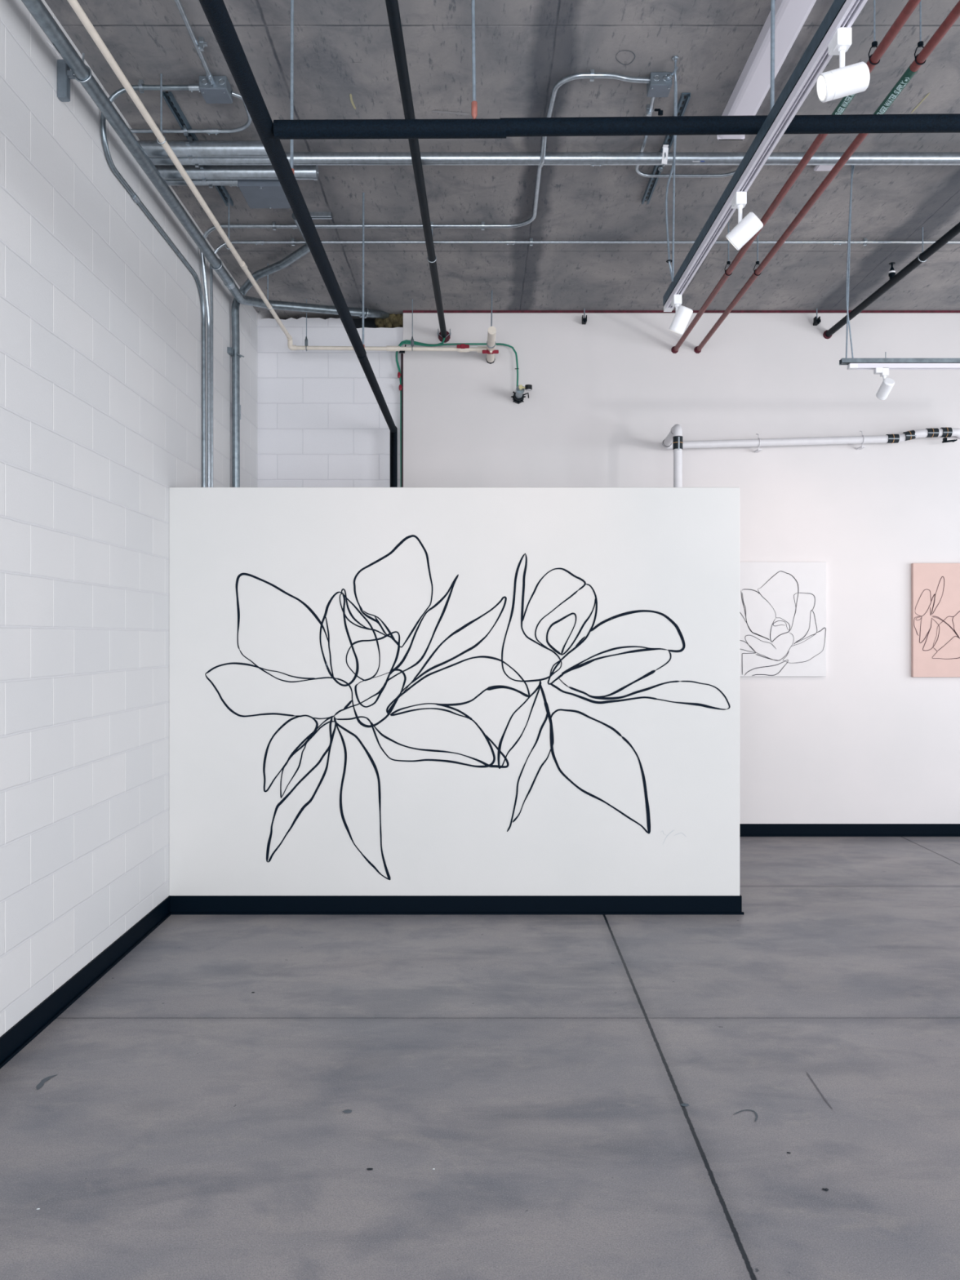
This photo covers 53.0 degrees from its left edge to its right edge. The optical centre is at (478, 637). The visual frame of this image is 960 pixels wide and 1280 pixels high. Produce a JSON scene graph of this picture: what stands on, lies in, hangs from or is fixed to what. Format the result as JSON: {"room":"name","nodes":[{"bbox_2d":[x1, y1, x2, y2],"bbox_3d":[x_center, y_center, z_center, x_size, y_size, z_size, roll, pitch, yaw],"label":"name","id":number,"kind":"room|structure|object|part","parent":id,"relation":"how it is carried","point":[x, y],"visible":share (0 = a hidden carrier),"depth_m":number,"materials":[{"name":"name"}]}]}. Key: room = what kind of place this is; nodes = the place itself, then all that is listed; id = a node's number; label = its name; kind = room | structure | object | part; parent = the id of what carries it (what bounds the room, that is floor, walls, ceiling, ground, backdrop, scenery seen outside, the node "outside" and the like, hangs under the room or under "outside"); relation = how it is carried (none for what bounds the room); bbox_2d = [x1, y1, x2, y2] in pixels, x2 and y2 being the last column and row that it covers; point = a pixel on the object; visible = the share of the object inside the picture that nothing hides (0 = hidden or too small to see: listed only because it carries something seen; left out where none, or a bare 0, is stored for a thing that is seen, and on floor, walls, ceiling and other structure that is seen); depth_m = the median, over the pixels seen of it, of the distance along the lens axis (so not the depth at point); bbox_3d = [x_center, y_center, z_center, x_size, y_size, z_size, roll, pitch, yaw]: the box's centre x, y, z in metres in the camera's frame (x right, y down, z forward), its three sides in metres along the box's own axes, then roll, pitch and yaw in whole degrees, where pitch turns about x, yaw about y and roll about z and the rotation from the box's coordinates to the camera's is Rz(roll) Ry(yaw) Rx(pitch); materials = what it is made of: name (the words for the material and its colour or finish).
{"room":"museum","nodes":[
{"label":"museum","id":0,"kind":"room"},
{"bbox_2d":[0,0,257,1036],"bbox_3d":[-1.835,-0.507,2.090,0.150,4.160,11.180,0,0,0],"label":"wall","id":1,"kind":"structure","parent":0,"point":[101,372],"depth_m":4.31,"materials":[{"name":"white brick"}]},
{"bbox_2d":[57,59,75,102],"bbox_3d":[-1.728,-2.337,4.040,0.065,0.160,0.041,0,0,0],"label":"wall bracket","id":2,"kind":"object","parent":1,"relation":"attached to","point":[64,72],"visible":0.82,"depth_m":4.02,"materials":[{"name":"metal"}]},
{"bbox_2d":[0,896,171,1068],"bbox_3d":[-1.751,1.522,0.990,0.018,0.102,8.980,0,0,0],"label":"baseboard","id":3,"kind":"structure","parent":1,"relation":"attached to","point":[14,1040],"depth_m":4.19,"materials":[{"name":"black plastic"}]},
{"bbox_2d":[226,213,310,487],"bbox_3d":[-1.338,-0.795,6.387,0.301,3.537,1.299,0,0,-34],"label":"conduit","id":4,"kind":"object","parent":1,"relation":"attached to","point":[234,351],"visible":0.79,"depth_m":6.82,"materials":[{"name":"silver metal"}]},
{"bbox_2d":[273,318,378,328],"bbox_3d":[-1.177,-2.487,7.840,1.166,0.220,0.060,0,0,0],"label":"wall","id":5,"kind":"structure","parent":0,"point":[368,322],"depth_m":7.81,"materials":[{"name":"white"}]},
{"bbox_2d":[257,316,403,487],"bbox_3d":[-1.177,-0.493,7.750,1.166,4.131,0.140,0,0,0],"label":"wall","id":6,"kind":"structure","parent":0,"point":[322,423],"depth_m":7.68,"materials":[{"name":"white brick"}]},
{"bbox_2d":[374,313,403,328],"bbox_3d":[-0.696,-2.537,7.745,0.260,0.132,0.128,0,0,0],"label":"insulation wad","id":7,"kind":"object","parent":6,"relation":"on","point":[393,321],"visible":0.73,"depth_m":7.69,"materials":[{"name":"fabric"}]},
{"bbox_2d":[0,836,959,1279],"bbox_3d":[2.370,1.623,2.090,8.560,0.100,11.480,0,0,0],"label":"floor","id":8,"kind":"structure","parent":0,"point":[191,1123],"depth_m":3.33,"materials":[{"name":"concrete"}]},
{"bbox_2d":[35,1074,57,1089],"bbox_3d":[-1.531,1.572,3.404,0.040,0.001,0.117,0,0,0],"label":"scuff mark","id":9,"kind":"object","parent":8,"relation":"on","point":[41,1083],"visible":1,"depth_m":3.40,"materials":[{"name":"grey"}]},
{"bbox_2d":[342,1109,351,1112],"bbox_3d":[-0.433,1.571,3.193,0.028,0.002,0.026,0,0,-42],"label":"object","id":10,"kind":"structure","parent":8,"relation":"on","point":[346,1110],"depth_m":3.19,"materials":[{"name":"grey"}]},
{"bbox_2d":[168,487,743,914],"bbox_3d":[-0.126,0.359,5.545,3.269,2.429,0.166,0,0,0],"label":"wall","id":11,"kind":"structure","parent":8,"relation":"on","point":[383,700],"depth_m":5.48,"materials":[{"name":"paint"}]},
{"bbox_2d":[680,1102,688,1106],"bbox_3d":[0.695,1.571,3.238,0.029,0.002,0.024,0,0,-26],"label":"chip","id":12,"kind":"object","parent":8,"relation":"on","point":[683,1104],"visible":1,"depth_m":3.24,"materials":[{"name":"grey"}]},
{"bbox_2d":[733,1109,758,1121],"bbox_3d":[0.880,1.572,3.166,0.082,0.001,0.081,0,0,0],"label":"scuff mark","id":13,"kind":"object","parent":8,"relation":"on","point":[755,1113],"visible":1,"depth_m":3.19,"materials":[{"name":"grey"}]},
{"bbox_2d":[806,1071,832,1109],"bbox_3d":[1.184,1.572,3.347,0.014,0.001,0.277,0,0,0],"label":"scuff mark","id":14,"kind":"object","parent":8,"relation":"on","point":[807,1073],"visible":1,"depth_m":3.34,"materials":[{"name":"grey"}]},
{"bbox_2d":[44,0,959,319],"bbox_3d":[2.370,-2.637,2.090,8.560,0.100,11.480,0,0,0],"label":"ceiling","id":15,"kind":"structure","parent":0,"point":[523,48],"depth_m":5.08,"materials":[{"name":"concrete"}]},
{"bbox_2d":[100,80,205,487],"bbox_3d":[-1.521,-0.808,5.295,0.476,3.562,1.692,0,0,0],"label":"conduit","id":16,"kind":"object","parent":15,"relation":"attached to","point":[140,86],"visible":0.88,"depth_m":5.06,"materials":[{"name":"silver metal"}]},
{"bbox_2d":[129,90,252,136],"bbox_3d":[-1.386,-2.562,4.799,0.722,0.051,0.275,0,0,29],"label":"conduit","id":17,"kind":"object","parent":15,"relation":"attached to","point":[185,131],"visible":0.8,"depth_m":4.85,"materials":[{"name":"silver metal"}]},
{"bbox_2d":[174,0,215,84],"bbox_3d":[-1.189,-2.562,3.816,0.060,0.052,1.231,0,0,-2],"label":"conduit","id":18,"kind":"object","parent":15,"relation":"attached to","point":[199,46],"visible":1,"depth_m":4.15,"materials":[{"name":"silver metal"}]},
{"bbox_2d":[162,91,233,205],"bbox_3d":[-1.475,-2.576,5.140,0.041,0.022,1.160,0,0,0],"label":"channel","id":19,"kind":"object","parent":15,"relation":"attached to","point":[168,96],"visible":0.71,"depth_m":4.78,"materials":[{"name":"grey metal"}]},
{"bbox_2d":[164,179,238,187],"bbox_3d":[-1.530,-2.522,5.304,0.460,0.076,0.061,0,0,0],"label":"conduit","id":20,"kind":"object","parent":19,"relation":"attached to","point":[211,183],"visible":0.52,"depth_m":5.29,"materials":[{"name":"silver metal"}]},
{"bbox_2d":[137,136,268,159],"bbox_3d":[-1.415,-2.507,4.924,0.690,0.109,0.092,0,0,0],"label":"conduit","id":21,"kind":"object","parent":19,"relation":"attached to","point":[189,148],"visible":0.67,"depth_m":4.90,"materials":[{"name":"silver metal"}]},
{"bbox_2d":[154,164,318,182],"bbox_3d":[-1.313,-2.510,5.174,0.894,0.107,0.092,0,0,0],"label":"conduit","id":22,"kind":"object","parent":19,"relation":"attached to","point":[204,172],"visible":0.8,"depth_m":5.15,"materials":[{"name":"silver metal"}]},
{"bbox_2d":[149,151,959,167],"bbox_3d":[0.770,-2.517,5.045,5.060,0.094,0.079,0,0,0],"label":"conduit","id":23,"kind":"object","parent":19,"relation":"attached to","point":[592,158],"visible":0.77,"depth_m":5.03,"materials":[{"name":"silver metal"}]},
{"bbox_2d":[657,144,668,172],"bbox_3d":[0.974,-2.513,5.059,0.038,0.089,0.128,0,0,0],"label":"clamp","id":24,"kind":"object","parent":23,"relation":"on","point":[665,149],"visible":1,"depth_m":5.02,"materials":[{"name":"white metal"}]},
{"bbox_2d":[21,0,389,319],"bbox_3d":[-1.590,-2.468,4.155,0.851,0.284,7.277,0,0,7],"label":"conduit","id":25,"kind":"object","parent":15,"relation":"attached to","point":[82,72],"visible":0.93,"depth_m":4.74,"materials":[{"name":"grey metal"}]},
{"bbox_2d":[198,75,232,103],"bbox_3d":[-1.223,-2.554,4.490,0.128,0.067,0.124,0,0,0],"label":"junction box","id":26,"kind":"object","parent":15,"relation":"attached to","point":[220,92],"visible":1,"depth_m":4.45,"materials":[{"name":"metal"}]},
{"bbox_3d":[-1.223,-2.526,4.491,0.122,0.003,0.116,0,0,0],"label":"plate","id":27,"kind":"part","parent":26,"relation":"part of","materials":[{"name":"grey metal"}]},
{"bbox_2d":[237,179,291,208],"bbox_3d":[-1.185,-2.518,5.370,0.245,0.138,0.280,0,0,0],"label":"box","id":28,"kind":"object","parent":15,"relation":"attached to","point":[258,193],"visible":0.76,"depth_m":5.33,"materials":[{"name":"grey metal"}]},
{"bbox_2d":[66,0,498,364],"bbox_3d":[-0.661,-2.369,5.013,1.632,0.438,5.225,0,0,0],"label":"pvc pipe","id":29,"kind":"object","parent":15,"relation":"hanging from","point":[489,349],"visible":1,"depth_m":5.38,"materials":[{"name":"plastic"}]},
{"bbox_3d":[-1.455,-2.452,4.420,0.008,0.270,0.008,0,0,22],"label":"hanger rod","id":30,"kind":"part","parent":29,"relation":"part of","materials":[{"name":"metal"}]},
{"bbox_3d":[-1.455,-2.452,5.620,0.008,0.270,0.008,0,0,-22],"label":"hanger rod","id":31,"kind":"part","parent":29,"relation":"part of","materials":[{"name":"metal"}]},
{"bbox_3d":[-1.455,-2.452,6.660,0.008,0.270,0.008,0,0,-22],"label":"hanger rod","id":32,"kind":"part","parent":29,"relation":"part of","materials":[{"name":"metal"}]},
{"bbox_3d":[-1.312,-2.436,7.360,0.006,0.302,0.006,0,0,0],"label":"hanger rod","id":33,"kind":"part","parent":29,"relation":"part of","materials":[{"name":"metal"}]},
{"bbox_3d":[-0.502,-2.436,7.360,0.006,0.302,0.006,0,0,0],"label":"hanger rod","id":34,"kind":"part","parent":29,"relation":"part of","materials":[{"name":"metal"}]},
{"bbox_3d":[-0.115,-2.215,7.322,0.095,0.034,0.020,0,0,0],"label":"valve handle","id":35,"kind":"part","parent":29,"relation":"part of","materials":[{"name":"red plastic"}]},
{"bbox_3d":[0.093,-2.167,7.298,0.125,0.034,0.020,0,0,0],"label":"valve handle","id":36,"kind":"part","parent":29,"relation":"part of","materials":[{"name":"red plastic"}]},
{"bbox_3d":[0.101,-2.405,7.160,0.010,0.366,0.050,0,0,7],"label":"hanger rod","id":37,"kind":"part","parent":29,"relation":"part of","materials":[{"name":"metal"}]},
{"bbox_2d":[199,0,397,487],"bbox_3d":[-0.675,-0.517,4.032,0.058,4.140,7.064,0,0,0],"label":"insulated pipe","id":38,"kind":"object","parent":15,"relation":"hanging from","point":[216,13],"visible":0.85,"depth_m":3.50,"materials":[{"name":"black plastic"}]},
{"bbox_3d":[-0.677,-2.135,3.500,0.013,0.905,0.012,0,0,22],"label":"hanger rod","id":39,"kind":"part","parent":38,"relation":"part of","materials":[{"name":"metal"}]},
{"bbox_3d":[-0.668,-2.135,5.600,0.013,0.905,0.012,0,0,-22],"label":"hanger rod","id":40,"kind":"part","parent":38,"relation":"part of","materials":[{"name":"metal"}]},
{"bbox_2d":[309,212,332,218],"bbox_3d":[-0.995,-2.575,5.875,0.200,0.024,0.042,0,0,0],"label":"channel","id":41,"kind":"object","parent":15,"relation":"attached to","point":[313,215],"visible":0.64,"depth_m":5.85,"materials":[{"name":"silver metal"}]},
{"bbox_2d":[349,93,355,109],"bbox_3d":[-0.605,-2.586,4.644,0.018,0.001,0.136,0,0,0],"label":"foam streak","id":42,"kind":"object","parent":15,"relation":"attached to","point":[350,95],"visible":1,"depth_m":4.64,"materials":[{"name":"beige"}]},
{"bbox_2d":[385,0,450,342],"bbox_3d":[-0.285,-2.460,5.420,0.108,0.253,4.441,0,0,0],"label":"pipe","id":43,"kind":"object","parent":15,"relation":"hanging from","point":[392,6],"visible":0.98,"depth_m":4.71,"materials":[{"name":"black metal"}]},
{"bbox_2d":[395,337,444,487],"bbox_3d":[-0.456,-1.228,7.600,0.396,2.258,0.078,0,0,0],"label":"tube","id":44,"kind":"object","parent":43,"relation":"hanging from","point":[443,339],"visible":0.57,"depth_m":7.62,"materials":[{"name":"teal"}]},
{"bbox_2d":[397,372,402,390],"bbox_3d":[-0.617,-2.023,7.599,0.039,0.143,0.026,0,0,0],"label":"fittings","id":45,"kind":"object","parent":44,"relation":"attached to","point":[398,373],"visible":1,"depth_m":7.59,"materials":[{"name":"red"}]},
{"bbox_2d":[200,69,649,487],"bbox_3d":[-0.237,-0.813,5.630,3.103,3.571,1.182,0,0,37],"label":"conduit","id":46,"kind":"object","parent":15,"relation":"attached to","point":[592,75],"visible":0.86,"depth_m":5.99,"materials":[{"name":"silver metal"}]},
{"bbox_2d":[431,110,470,115],"bbox_3d":[-0.134,-2.586,4.743,0.188,0.001,0.046,0,0,0],"label":"scuff mark","id":47,"kind":"object","parent":15,"relation":"attached to","point":[433,111],"visible":1,"depth_m":4.75,"materials":[{"name":"grey"}]},
{"bbox_2d":[582,308,586,324],"bbox_3d":[0.836,-2.527,7.570,0.036,0.120,0.090,0,0,0],"label":"clamp","id":48,"kind":"object","parent":15,"relation":"hanging from","point":[584,319],"visible":1,"depth_m":7.56,"materials":[{"name":"black metal"}]},
{"bbox_2d":[209,238,959,487],"bbox_3d":[0.928,-0.811,6.239,5.345,3.568,0.055,0,0,0],"label":"conduit","id":49,"kind":"object","parent":15,"relation":"attached to","point":[864,242],"visible":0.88,"depth_m":6.25,"materials":[{"name":"silver metal"}]},
{"bbox_2d":[273,0,959,139],"bbox_3d":[1.276,-2.090,3.070,3.848,0.995,0.056,0,0,0],"label":"insulated pipe","id":50,"kind":"object","parent":15,"relation":"hanging from","point":[504,127],"visible":1,"depth_m":3.05,"materials":[{"name":"black plastic"}]},
{"bbox_3d":[-0.017,-2.136,3.070,0.021,0.901,0.011,0,0,0],"label":"hanger rod","id":51,"kind":"part","parent":50,"relation":"part of","materials":[{"name":"metal"}]},
{"bbox_2d":[615,50,635,65],"bbox_3d":[0.656,-2.586,4.294,0.090,0.001,0.110,0,0,0],"label":"loop","id":52,"kind":"object","parent":15,"relation":"attached to","point":[620,51],"visible":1,"depth_m":4.30,"materials":[{"name":"grey metal"}]},
{"bbox_2d":[654,108,662,115],"bbox_3d":[0.874,-2.543,4.656,0.041,0.038,0.029,0,0,0],"label":"hook","id":53,"kind":"object","parent":15,"relation":"attached to","point":[660,112],"visible":1,"depth_m":4.65,"materials":[{"name":"black metal"}]},
{"bbox_2d":[646,71,671,97],"bbox_3d":[0.838,-2.554,4.449,0.100,0.067,0.102,0,0,0],"label":"junction box","id":54,"kind":"object","parent":15,"relation":"attached to","point":[658,86],"visible":0.99,"depth_m":4.41,"materials":[{"name":"metal"}]},
{"bbox_3d":[0.838,-2.526,4.450,0.094,0.003,0.094,0,0,0],"label":"plate","id":55,"kind":"part","parent":54,"relation":"part of","materials":[{"name":"grey metal"}]},
{"bbox_2d":[665,66,677,279],"bbox_3d":[0.875,-2.059,4.348,0.055,1.022,0.142,0,0,12],"label":"cable","id":56,"kind":"object","parent":54,"relation":"hanging from","point":[668,77],"visible":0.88,"depth_m":4.31,"materials":[{"name":"metal"}]},
{"bbox_2d":[641,92,690,204],"bbox_3d":[0.988,-2.576,5.135,0.041,0.022,1.130,0,0,0],"label":"channel","id":57,"kind":"object","parent":15,"relation":"attached to","point":[684,99],"visible":0.71,"depth_m":5.05,"materials":[{"name":"grey metal"}]},
{"bbox_2d":[635,97,736,177],"bbox_3d":[1.147,-2.565,4.477,0.666,0.051,1.755,0,0,0],"label":"conduit","id":58,"kind":"object","parent":15,"relation":"attached to","point":[649,108],"visible":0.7,"depth_m":5.33,"materials":[{"name":"silver metal"}]},
{"bbox_2d":[721,11,770,115],"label":"strip light","id":59,"kind":"object","parent":15,"relation":"attached to","point":[750,91],"depth_m":4.33,"materials":[{"name":"white plastic"}]},
{"bbox_2d":[662,0,867,311],"bbox_3d":[0.908,-2.057,2.656,0.049,1.061,3.713,0,0,-1],"label":"track","id":60,"kind":"object","parent":15,"relation":"hanging from","point":[842,13],"visible":1,"depth_m":2.97,"materials":[{"name":"metal"}]},
{"bbox_3d":[0.874,-2.087,4.290,0.022,1.000,0.010,0,0,0],"label":"hanger rod","id":61,"kind":"part","parent":60,"relation":"part of","materials":[{"name":"metal"}]},
{"bbox_2d":[669,293,693,334],"bbox_3d":[0.900,-1.442,4.301,0.078,0.179,0.125,0,0,-36],"label":"track spotlight","id":62,"kind":"object","parent":60,"relation":"attached to","point":[682,316],"visible":1,"depth_m":4.28,"materials":[{"name":"white metal"}]},
{"bbox_2d":[725,191,763,250],"bbox_3d":[0.920,-1.435,3.319,0.125,0.192,0.087,0,0,30],"label":"track spotlight","id":63,"kind":"object","parent":60,"relation":"attached to","point":[747,228],"visible":1,"depth_m":3.29,"materials":[{"name":"white metal"}]},
{"bbox_3d":[0.903,-1.454,3.317,0.019,0.066,0.019,0,0,0],"label":"stem","id":64,"kind":"part","parent":63,"relation":"part of","materials":[{"name":"white metal"}]},
{"bbox_3d":[0.910,-2.090,2.970,0.019,0.995,0.013,0,0,0],"label":"hanger rod","id":65,"kind":"part","parent":60,"relation":"part of","materials":[{"name":"metal"}]},
{"bbox_2d":[816,26,870,102],"bbox_3d":[0.921,-1.444,2.439,0.123,0.175,0.089,0,0,0],"label":"track spotlight","id":66,"kind":"object","parent":60,"relation":"attached to","point":[844,81],"visible":1,"depth_m":2.41,"materials":[{"name":"white metal"}]},
{"bbox_3d":[0.919,-1.458,2.430,0.019,0.058,0.019,0,0,0],"label":"stem","id":67,"kind":"part","parent":66,"relation":"part of","materials":[{"name":"white metal"}]},
{"bbox_2d":[774,0,816,78],"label":"strip light","id":68,"kind":"object","parent":15,"relation":"attached to","point":[790,15],"depth_m":3.90,"materials":[{"name":"white plastic"}]},
{"bbox_2d":[671,0,920,353],"bbox_3d":[1.558,-2.417,5.115,0.061,0.340,5.030,0,0,0],"label":"pipe","id":69,"kind":"object","parent":15,"relation":"hanging from","point":[874,59],"visible":0.67,"depth_m":4.58,"materials":[{"name":"red metal"}]},
{"bbox_3d":[1.561,-2.459,6.000,0.008,0.255,0.008,0,0,-22],"label":"hanger rod","id":70,"kind":"part","parent":69,"relation":"part of","materials":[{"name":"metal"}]},
{"bbox_3d":[1.561,-2.459,3.790,0.006,0.255,0.006,0,0,-22],"label":"hanger rod","id":71,"kind":"part","parent":69,"relation":"part of","materials":[{"name":"metal"}]},
{"bbox_2d":[813,308,821,325],"bbox_3d":[2.664,-2.522,7.570,0.036,0.130,0.090,0,0,0],"label":"clamp","id":72,"kind":"object","parent":15,"relation":"hanging from","point":[816,321],"visible":1,"depth_m":7.56,"materials":[{"name":"black metal"}]},
{"bbox_2d":[813,164,835,170],"bbox_3d":[1.905,-2.575,5.235,0.118,0.023,0.130,0,0,0],"label":"ceiling plate","id":73,"kind":"object","parent":15,"relation":"attached to","point":[817,167],"visible":0.31,"depth_m":5.25,"materials":[{"name":"white metal"}]},
{"bbox_2d":[693,0,959,353],"bbox_3d":[1.738,-2.417,5.115,0.061,0.340,5.030,0,0,0],"label":"pipe","id":74,"kind":"object","parent":15,"relation":"hanging from","point":[921,58],"visible":0.84,"depth_m":4.52,"materials":[{"name":"red metal"}]},
{"bbox_3d":[1.742,-2.459,6.000,0.008,0.255,0.008,0,0,-22],"label":"hanger rod","id":75,"kind":"part","parent":74,"relation":"part of","materials":[{"name":"metal"}]},
{"bbox_3d":[1.742,-2.459,3.790,0.006,0.255,0.006,0,0,-22],"label":"hanger rod","id":76,"kind":"part","parent":74,"relation":"part of","materials":[{"name":"metal"}]},
{"bbox_2d":[845,164,854,358],"bbox_3d":[2.035,-2.049,5.267,0.052,1.074,0.014,0,0,-16],"label":"cable","id":77,"kind":"object","parent":15,"relation":"hanging from","point":[853,165],"visible":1,"depth_m":5.26,"materials":[{"name":"metal"}]},
{"bbox_2d":[822,222,959,338],"bbox_3d":[2.808,-2.474,6.120,0.071,0.226,3.041,0,0,-2],"label":"pipe","id":78,"kind":"object","parent":15,"relation":"hanging from","point":[895,278],"visible":1,"depth_m":6.42,"materials":[{"name":"black metal"}]},
{"bbox_3d":[2.804,-2.504,6.070,0.007,0.166,0.007,0,0,-22],"label":"hanger rod","id":79,"kind":"part","parent":78,"relation":"part of","materials":[{"name":"metal"}]},
{"bbox_2d":[839,164,959,369],"bbox_3d":[2.942,-2.029,5.270,1.915,1.116,0.042,0,0,0],"label":"track","id":80,"kind":"object","parent":15,"relation":"hanging from","point":[852,363],"visible":0.98,"depth_m":5.25,"materials":[{"name":"white metal"}]},
{"bbox_3d":[2.031,-2.054,5.270,0.041,1.066,0.009,0,0,0],"label":"hanger rod","id":81,"kind":"part","parent":80,"relation":"part of","materials":[{"name":"metal"}]},
{"bbox_2d":[873,367,894,399],"bbox_3d":[2.215,-1.390,5.260,0.086,0.170,0.122,0,0,0],"label":"track spotlight","id":82,"kind":"object","parent":80,"relation":"attached to","point":[887,384],"visible":1,"depth_m":5.25,"materials":[{"name":"white metal"}]},
{"bbox_3d":[2.965,-1.484,5.270,1.870,0.026,0.036,0,0,0],"label":"track rail","id":83,"kind":"part","parent":80,"relation":"part of","materials":[{"name":"white metal"}]},
{"bbox_2d":[911,93,929,113],"bbox_3d":[2.140,-2.586,4.656,0.015,0.001,0.180,0,0,0],"label":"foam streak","id":84,"kind":"object","parent":15,"relation":"attached to","point":[926,95],"visible":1,"depth_m":4.65,"materials":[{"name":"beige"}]},
{"bbox_2d":[403,312,959,823],"bbox_3d":[2.953,-0.498,7.720,7.094,4.142,0.200,0,0,0],"label":"wall","id":85,"kind":"structure","parent":0,"point":[868,740],"depth_m":7.62,"materials":[{"name":"white paint"}]},
{"bbox_2d":[399,344,406,487],"bbox_3d":[-0.596,-0.375,7.597,0.062,3.856,0.089,0,0,0],"label":"pipe","id":86,"kind":"object","parent":85,"relation":"attached to","point":[402,353],"visible":0.2,"depth_m":7.62,"materials":[{"name":"black"}]},
{"bbox_2d":[511,384,532,404],"bbox_3d":[0.343,-1.895,7.453,0.136,0.115,0.368,0,0,-9],"label":"valve","id":87,"kind":"object","parent":85,"relation":"attached to","point":[518,396],"visible":1,"depth_m":7.42,"materials":[{"name":"black metal"}]},
{"bbox_2d":[398,342,519,386],"bbox_3d":[-0.153,-2.114,7.569,0.947,0.414,0.056,0,0,0],"label":"tube","id":88,"kind":"object","parent":87,"relation":"attached to","point":[402,343],"visible":0.86,"depth_m":7.56,"materials":[{"name":"teal"}]},
{"bbox_2d":[403,310,959,312],"bbox_3d":[2.953,-2.578,7.632,7.095,0.018,0.040,0,0,0],"label":"trim","id":89,"kind":"structure","parent":85,"relation":"attached to","point":[404,311],"depth_m":7.61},
{"bbox_2d":[739,561,826,676],"bbox_3d":[2.349,-0.144,7.601,0.788,0.904,0.035,0,0,0],"label":"flower canvas","id":90,"kind":"object","parent":85,"relation":"attached to","point":[783,604],"visible":0.96,"depth_m":7.58,"materials":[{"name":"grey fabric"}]},
{"bbox_2d":[662,424,959,487],"bbox_3d":[2.558,-0.054,7.474,2.585,3.155,0.670,0,0,-15],"label":"drain pipe","id":91,"kind":"object","parent":85,"relation":"attached to","point":[673,441],"visible":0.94,"depth_m":7.47,"materials":[{"name":"paint"}]},
{"bbox_3d":[1.442,-1.498,7.180,0.059,0.062,0.481,0,0,3],"label":"forward arm","id":92,"kind":"part","parent":91,"relation":"part of","materials":[{"name":"paint"}]},
{"bbox_2d":[739,823,959,836],"bbox_3d":[2.953,1.524,7.611,7.094,0.098,0.018,0,0,0],"label":"baseboard","id":93,"kind":"structure","parent":85,"relation":"attached to","point":[745,829],"depth_m":7.61,"materials":[{"name":"black plastic"}]},
{"bbox_2d":[911,563,959,677],"bbox_3d":[3.831,-0.137,7.601,0.808,0.899,0.035,0,0,0],"label":"flower canvas","id":94,"kind":"object","parent":85,"relation":"attached to","point":[935,587],"visible":1,"depth_m":7.58,"materials":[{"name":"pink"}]}
]}

